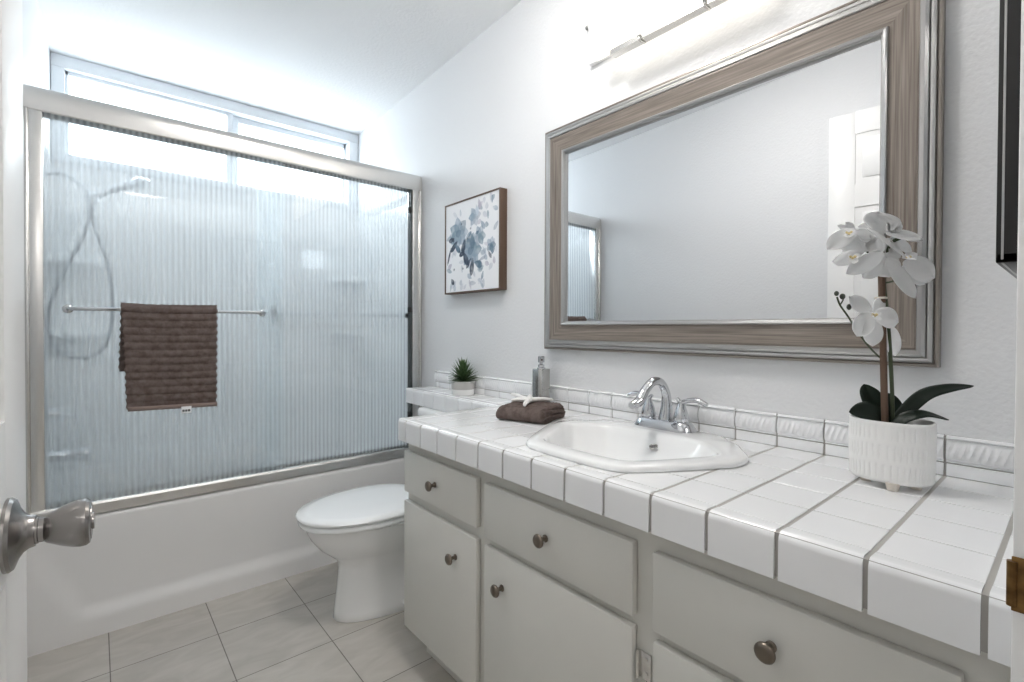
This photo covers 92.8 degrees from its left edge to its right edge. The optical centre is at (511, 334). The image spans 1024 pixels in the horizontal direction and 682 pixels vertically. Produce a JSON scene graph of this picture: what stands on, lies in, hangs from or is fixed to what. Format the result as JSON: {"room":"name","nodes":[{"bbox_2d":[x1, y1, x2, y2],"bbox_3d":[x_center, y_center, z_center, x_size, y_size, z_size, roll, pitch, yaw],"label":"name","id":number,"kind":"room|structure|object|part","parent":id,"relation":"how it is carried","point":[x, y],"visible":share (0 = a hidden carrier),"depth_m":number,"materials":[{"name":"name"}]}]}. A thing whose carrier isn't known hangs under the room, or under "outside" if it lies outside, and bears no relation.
{"room":"bathroom","nodes":[
{"label":"bathroom","id":0,"kind":"room"},
{"bbox_2d":[22,0,49,89],"bbox_3d":[-1.210,-0.160,1.076,0.128,2.515,3.350,0,1,-40],"label":"wall","id":1,"kind":"structure","parent":0,"point":[36,52],"depth_m":1.88,"materials":[{"name":"white paint"}]},
{"bbox_2d":[43,112,282,508],"bbox_3d":[-1.287,-0.082,1.893,0.768,1.366,0.087,0,1,-40],"label":"sliding shower door","id":2,"kind":"structure","parent":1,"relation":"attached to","point":[130,216],"depth_m":1.87,"materials":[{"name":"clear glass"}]},
{"bbox_2d":[118,302,217,413],"bbox_3d":[-1.291,0.091,1.842,0.308,0.415,0.066,0,1,-40],"label":"bath towel","id":3,"kind":"object","parent":2,"relation":"hanging from","point":[168,353],"visible":1,"depth_m":1.82,"materials":[{"name":"brown fabric"}]},
{"bbox_2d":[23,84,421,516],"bbox_3d":[-1.078,-0.103,2.143,1.511,1.488,0.074,0,1,-40],"label":"shower door frame","id":4,"kind":"object","parent":1,"relation":"attached to","point":[36,100],"visible":0.73,"depth_m":1.81,"materials":[{"name":"silver metal"}]},
{"bbox_3d":[-1.633,-0.058,1.667,0.049,1.405,0.070,0,1,-40],"label":"jamb rail","id":5,"kind":"part","parent":4,"relation":"part of","materials":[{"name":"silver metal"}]},
{"bbox_3d":[-1.076,-0.803,2.135,1.509,0.087,0.069,0,1,-40],"label":"header rail","id":6,"kind":"part","parent":4,"relation":"part of","materials":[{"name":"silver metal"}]},
{"bbox_3d":[-0.523,-0.065,2.615,0.053,1.405,0.070,0,1,-40],"label":"jamb rail","id":7,"kind":"part","parent":4,"relation":"part of","materials":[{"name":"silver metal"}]},
{"bbox_2d":[50,52,50,89],"bbox_3d":[-1.649,-0.122,2.811,1.513,2.396,0.140,0,1,-40],"label":"wall","id":8,"kind":"structure","parent":0,"point":[50,52],"depth_m":2.27,"materials":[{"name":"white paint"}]},
{"bbox_2d":[51,52,357,161],"bbox_3d":[-1.618,-1.070,2.790,1.481,0.494,0.112,0,1,-40],"label":"window","id":9,"kind":"structure","parent":8,"relation":"in","point":[63,68],"depth_m":2.68,"materials":[{"name":"white plastic"}]},
{"bbox_3d":[-1.873,-1.058,2.567,0.707,0.400,0.040,0,1,-40],"label":"sash","id":10,"kind":"part","parent":9,"relation":"part of","materials":[{"name":"white plastic"}]},
{"bbox_3d":[-1.372,-1.061,3.037,0.666,0.400,0.035,0,1,-40],"label":"sash","id":11,"kind":"part","parent":9,"relation":"part of","materials":[{"name":"white plastic"}]},
{"bbox_2d":[27,562,456,681],"bbox_3d":[-0.235,1.135,0.822,3.300,0.060,5.030,0,1,-40],"label":"floor","id":12,"kind":"structure","parent":0,"point":[286,629],"depth_m":1.70,"materials":[{"name":"tile"}]},
{"bbox_2d":[27,457,403,657],"bbox_3d":[-1.333,0.859,2.448,1.509,0.445,0.840,0,1,-40],"label":"bathtub","id":13,"kind":"object","parent":12,"relation":"on","point":[141,563],"visible":0.66,"depth_m":1.91,"materials":[{"name":"white ceramic"}]},
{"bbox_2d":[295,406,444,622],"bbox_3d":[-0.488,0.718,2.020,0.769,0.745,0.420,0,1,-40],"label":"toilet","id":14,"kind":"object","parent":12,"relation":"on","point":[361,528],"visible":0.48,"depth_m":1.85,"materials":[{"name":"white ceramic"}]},
{"bbox_3d":[-0.584,0.698,1.938,0.499,0.023,0.386,0,1,-40],"label":"seat","id":15,"kind":"part","parent":14,"relation":"part of","materials":[{"name":"white plastic"}]},
{"bbox_3d":[-0.585,0.670,1.937,0.513,0.026,0.398,0,1,-40],"label":"lid","id":16,"kind":"part","parent":14,"relation":"part of","materials":[{"name":"white plastic"}]},
{"bbox_3d":[-0.501,0.901,2.012,0.678,0.378,0.362,0,1,-40],"label":"bowl","id":17,"kind":"part","parent":14,"relation":"part of","materials":[{"name":"white ceramic"}]},
{"bbox_3d":[-0.259,0.366,2.210,0.172,0.045,0.420,0,1,-40],"label":"tank lid","id":18,"kind":"part","parent":14,"relation":"part of","materials":[{"name":"white ceramic"}]},
{"bbox_2d":[404,444,1010,681],"bbox_3d":[0.295,0.728,1.254,0.581,0.748,1.411,0,1,-40],"label":"vanity cabinet","id":19,"kind":"object","parent":12,"relation":"on","point":[505,580],"visible":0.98,"depth_m":1.00,"materials":[{"name":"paint"}]},
{"bbox_3d":[-0.244,0.453,1.459,0.030,0.031,0.031,0,1,-40],"label":"knob","id":20,"kind":"part","parent":19,"relation":"part of","materials":[{"name":"grey metal"}]},
{"bbox_3d":[-0.221,0.453,1.470,0.018,0.135,0.402,0,1,-40],"label":"drawer","id":21,"kind":"part","parent":19,"relation":"part of","materials":[{"name":"paint"}]},
{"bbox_3d":[-0.222,0.760,1.473,0.018,0.419,0.402,0,1,-40],"label":"door","id":22,"kind":"part","parent":19,"relation":"part of","materials":[{"name":"paint"}]},
{"bbox_3d":[-0.172,0.634,1.377,0.030,0.031,0.031,0,1,-40],"label":"knob","id":23,"kind":"part","parent":19,"relation":"part of","materials":[{"name":"grey metal"}]},
{"bbox_3d":[-0.037,0.639,1.218,0.030,0.031,0.031,0,1,-40],"label":"knob","id":24,"kind":"part","parent":19,"relation":"part of","materials":[{"name":"grey metal"}]},
{"bbox_3d":[0.065,0.464,1.098,0.030,0.031,0.031,0,1,-40],"label":"knob","id":25,"kind":"part","parent":19,"relation":"part of","materials":[{"name":"grey metal"}]},
{"bbox_3d":[0.084,0.465,1.112,0.018,0.143,0.468,0,1,-40],"label":"drawer","id":26,"kind":"part","parent":19,"relation":"part of","materials":[{"name":"paint"}]},
{"bbox_3d":[0.084,0.766,1.115,0.018,0.418,0.466,0,1,-40],"label":"door","id":27,"kind":"part","parent":19,"relation":"part of","materials":[{"name":"paint"}]},
{"bbox_3d":[0.401,0.645,0.743,0.018,0.156,0.419,0,1,-40],"label":"drawer","id":28,"kind":"part","parent":19,"relation":"part of","materials":[{"name":"paint"}]},
{"bbox_2d":[398,370,1013,666],"bbox_3d":[0.067,0.273,1.529,0.570,0.154,2.140,0,1,-40],"label":"countertop","id":29,"kind":"structure","parent":19,"relation":"on","point":[930,561],"depth_m":0.87,"materials":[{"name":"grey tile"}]},
{"bbox_2d":[448,356,478,395],"bbox_3d":[-0.222,0.184,2.196,0.158,0.173,0.165,0,1,-40],"label":"potted succulent","id":30,"kind":"object","parent":29,"relation":"on","point":[462,385],"visible":1,"depth_m":2.17,"materials":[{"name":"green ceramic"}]},
{"bbox_2d":[496,401,565,423],"bbox_3d":[0.064,0.251,1.610,0.172,0.053,0.167,1,1,32],"label":"folded towel","id":31,"kind":"object","parent":29,"relation":"on","point":[541,412],"visible":0.94,"depth_m":1.56,"materials":[{"name":"brown fabric"}]},
{"bbox_2d":[511,393,553,406],"bbox_3d":[0.038,0.218,1.656,0.140,0.023,0.170,0,1,-40],"label":"starfish","id":32,"kind":"object","parent":31,"relation":"on","point":[520,398],"visible":1,"depth_m":1.63,"materials":[{"name":"white"}]},
{"bbox_2d":[532,356,549,401],"bbox_3d":[0.110,0.179,1.817,0.055,0.196,0.058,0,1,-40],"label":"soap dispenser","id":33,"kind":"object","parent":29,"relation":"on","point":[540,375],"visible":0.88,"depth_m":1.80,"materials":[{"name":"silver metal"}]},
{"bbox_2d":[526,420,748,472],"bbox_3d":[0.301,0.344,1.261,0.482,0.154,0.570,0,1,-40],"label":"sink","id":34,"kind":"object","parent":29,"relation":"in","point":[610,445],"visible":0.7,"depth_m":1.27,"materials":[{"name":"white ceramic"}]},
{"bbox_2d":[627,377,708,433],"bbox_3d":[0.411,0.192,1.386,0.215,0.149,0.209,0,1,-3],"label":"faucet","id":35,"kind":"object","parent":34,"relation":"on","point":[678,423],"visible":1,"depth_m":1.35,"materials":[{"name":"silver metal"}]},
{"bbox_3d":[0.382,0.180,1.449,0.018,0.023,0.091,0,1,-39],"label":"lever","id":36,"kind":"part","parent":35,"relation":"part of","materials":[{"name":"silver metal"}]},
{"bbox_3d":[0.399,0.213,1.425,0.047,0.069,0.047,0,1,-40],"label":"handle","id":37,"kind":"part","parent":35,"relation":"part of","materials":[{"name":"silver metal"}]},
{"bbox_3d":[0.384,0.185,1.343,0.185,0.134,0.039,0,1,-40],"label":"spout","id":38,"kind":"part","parent":35,"relation":"part of","materials":[{"name":"silver metal"}]},
{"bbox_3d":[0.433,0.254,1.386,0.068,0.026,0.190,0,1,-40],"label":"plate","id":39,"kind":"part","parent":35,"relation":"part of","materials":[{"name":"silver metal"}]},
{"bbox_3d":[0.467,0.215,1.345,0.047,0.069,0.047,0,1,-40],"label":"handle","id":40,"kind":"part","parent":35,"relation":"part of","materials":[{"name":"silver metal"}]},
{"bbox_3d":[0.488,0.182,1.324,0.018,0.023,0.091,0,1,-42],"label":"lever","id":41,"kind":"part","parent":35,"relation":"part of","materials":[{"name":"silver metal"}]},
{"bbox_2d":[826,211,973,491],"bbox_3d":[0.735,0.024,0.935,0.272,0.530,0.120,0,1,11],"label":"potted orchid","id":42,"kind":"object","parent":29,"relation":"on","point":[889,442],"visible":1,"depth_m":0.92,"materials":[{"name":"white ceramic"}]},
{"bbox_3d":[0.639,-0.187,0.927,0.089,0.060,0.026,0,1,-12],"label":"flower","id":43,"kind":"part","parent":42,"relation":"part of","materials":[{"name":"white plant"}]},
{"bbox_3d":[0.675,-0.010,0.941,0.100,0.129,0.006,0,1,-3],"label":"bud stem","id":44,"kind":"part","parent":42,"relation":"part of","materials":[{"name":"green"}]},
{"bbox_3d":[0.654,-0.161,0.922,0.111,0.069,0.021,0,1,-9],"label":"flower","id":45,"kind":"part","parent":42,"relation":"part of","materials":[{"name":"white plant"}]},
{"bbox_3d":[0.685,-0.026,0.922,0.082,0.098,0.031,0,1,-2],"label":"flower","id":46,"kind":"part","parent":42,"relation":"part of","materials":[{"name":"white plant"}]},
{"bbox_3d":[0.680,-0.130,0.916,0.112,0.052,0.022,0,1,-9],"label":"flower","id":47,"kind":"part","parent":42,"relation":"part of","materials":[{"name":"white plant"}]},
{"bbox_3d":[0.711,-0.193,0.934,0.076,0.095,0.044,0,1,1],"label":"flower","id":48,"kind":"part","parent":42,"relation":"part of","materials":[{"name":"white plant"}]},
{"bbox_3d":[0.729,0.220,0.939,0.100,0.114,0.134,0,1,-40],"label":"pot","id":49,"kind":"part","parent":42,"relation":"part of","materials":[{"name":"white ceramic"}]},
{"bbox_3d":[0.730,-0.002,0.940,0.030,0.372,0.013,0,1,19],"label":"stem","id":50,"kind":"part","parent":42,"relation":"part of","materials":[{"name":"green"}]},
{"bbox_3d":[0.736,0.011,0.943,0.040,0.063,0.005,0,1,-13],"label":"flower","id":51,"kind":"part","parent":42,"relation":"part of","materials":[{"name":"white plant"}]},
{"bbox_3d":[0.747,-0.188,0.934,0.080,0.066,0.027,0,1,-2],"label":"flower","id":52,"kind":"part","parent":42,"relation":"part of","materials":[{"name":"white plant"}]},
{"bbox_3d":[0.751,-0.119,0.923,0.095,0.103,0.031,0,1,11],"label":"flower","id":53,"kind":"part","parent":42,"relation":"part of","materials":[{"name":"white plant"}]},
{"bbox_3d":[0.381,0.472,0.728,0.030,0.031,0.031,0,1,-40],"label":"knob","id":54,"kind":"part","parent":19,"relation":"part of","materials":[{"name":"grey metal"}]},
{"bbox_3d":[0.401,0.475,0.742,0.018,0.146,0.421,0,1,-40],"label":"drawer","id":55,"kind":"part","parent":19,"relation":"part of","materials":[{"name":"paint"}]},
{"bbox_2d":[37,0,520,134],"bbox_3d":[-0.602,-1.398,1.576,1.713,0.204,3.350,0,1,-40],"label":"ceiling","id":56,"kind":"structure","parent":0,"point":[342,65],"depth_m":2.24,"materials":[{"name":"white paint"}]},
{"bbox_2d":[451,381,474,395],"bbox_3d":[-0.221,0.240,2.198,0.105,0.062,0.105,0,1,-40],"label":"pot","id":57,"kind":"object","parent":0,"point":[459,388],"depth_m":2.15,"materials":[{"name":"grey ceramic"}]},
{"bbox_2d":[358,0,1016,442],"bbox_3d":[0.007,-0.167,2.114,0.100,2.515,3.350,0,1,-40],"label":"wall","id":58,"kind":"structure","parent":0,"point":[478,124],"depth_m":1.64,"materials":[{"name":"white paint"}]},
{"bbox_2d":[283,164,407,466],"bbox_3d":[-0.852,-0.086,2.391,0.745,1.366,0.066,0,1,-40],"label":"sliding shower door","id":59,"kind":"structure","parent":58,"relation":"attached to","point":[345,239],"depth_m":2.38,"materials":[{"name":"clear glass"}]},
{"bbox_2d":[445,187,506,294],"bbox_3d":[-0.174,-0.405,2.215,0.040,0.428,0.424,0,1,-40],"label":"framed picture","id":60,"kind":"object","parent":58,"relation":"attached to","point":[475,226],"visible":1,"depth_m":2.17,"materials":[{"name":"white paper"}]},
{"bbox_2d":[585,0,727,65],"bbox_3d":[0.478,-0.997,1.394,0.109,0.264,0.778,0,1,-40],"label":"vanity light","id":61,"kind":"object","parent":58,"relation":"attached to","point":[618,27],"visible":1,"depth_m":1.47,"materials":[{"name":"white glass"}]},
{"bbox_3d":[0.512,-1.008,1.421,0.022,0.152,0.740,0,1,-40],"label":"plate","id":62,"kind":"part","parent":61,"relation":"part of","materials":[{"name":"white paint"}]},
{"bbox_3d":[0.475,-1.009,1.390,0.076,0.240,0.560,0,1,-40],"label":"lamp shade","id":63,"kind":"part","parent":61,"relation":"part of","materials":[{"name":"white glass"}]},
{"bbox_2d":[434,370,1013,486],"bbox_3d":[0.290,0.236,1.692,0.018,0.083,2.097,0,1,-40],"label":"backsplash","id":64,"kind":"structure","parent":58,"relation":"attached to","point":[969,451],"depth_m":1.25,"materials":[{"name":"white tile"}]},
{"bbox_2d":[544,0,945,367],"bbox_3d":[0.502,-0.350,1.429,0.033,0.823,1.150,0,1,-40],"label":"wall mirror","id":65,"kind":"object","parent":58,"relation":"attached to","point":[694,212],"visible":0.94,"depth_m":1.27,"materials":[{"name":"brown metal"}]},
{"bbox_3d":[0.510,-0.350,1.436,0.012,0.633,0.960,0,1,-40],"label":"mirror pane","id":66,"kind":"part","parent":65,"relation":"part of","materials":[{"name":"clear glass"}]},
{"bbox_3d":[0.444,-0.143,0.359,1.513,2.511,0.113,0,1,-40],"label":"wall","id":67,"kind":"structure","parent":0,"visible":0},
{"bbox_2d":[0,0,94,681],"bbox_3d":[-0.330,0.038,0.281,0.103,2.125,0.758,0,1,-37],"label":"door","id":68,"kind":"structure","parent":67,"relation":"in","point":[72,524],"depth_m":0.51,"materials":[{"name":"white paint"}]},
{"bbox_3d":[-0.474,0.202,0.517,0.048,0.050,0.050,0,1,-37],"label":"knob","id":69,"kind":"part","parent":68,"relation":"part of","materials":[{"name":"silver metal"}]},
{"bbox_2d":[996,0,1020,278],"bbox_3d":[0.751,-0.419,0.711,0.371,0.662,0.028,0,1,-40],"label":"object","id":70,"kind":"object","parent":67,"relation":"attached to","point":[1010,10],"visible":0.8,"depth_m":0.60,"materials":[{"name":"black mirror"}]},
{"bbox_2d":[1006,0,1023,681],"bbox_3d":[0.246,0.034,0.184,0.826,2.160,0.135,0,1,-40],"label":"trim","id":71,"kind":"structure","parent":67,"relation":"attached to","point":[1014,566],"depth_m":0.49,"materials":[{"name":"white paint"}]},
{"bbox_3d":[0.513,0.250,0.477,0.008,0.055,0.041,0,1,-40],"label":"strike plate","id":72,"kind":"part","parent":71,"relation":"part of","materials":[{"name":"gold metal"}]}
]}

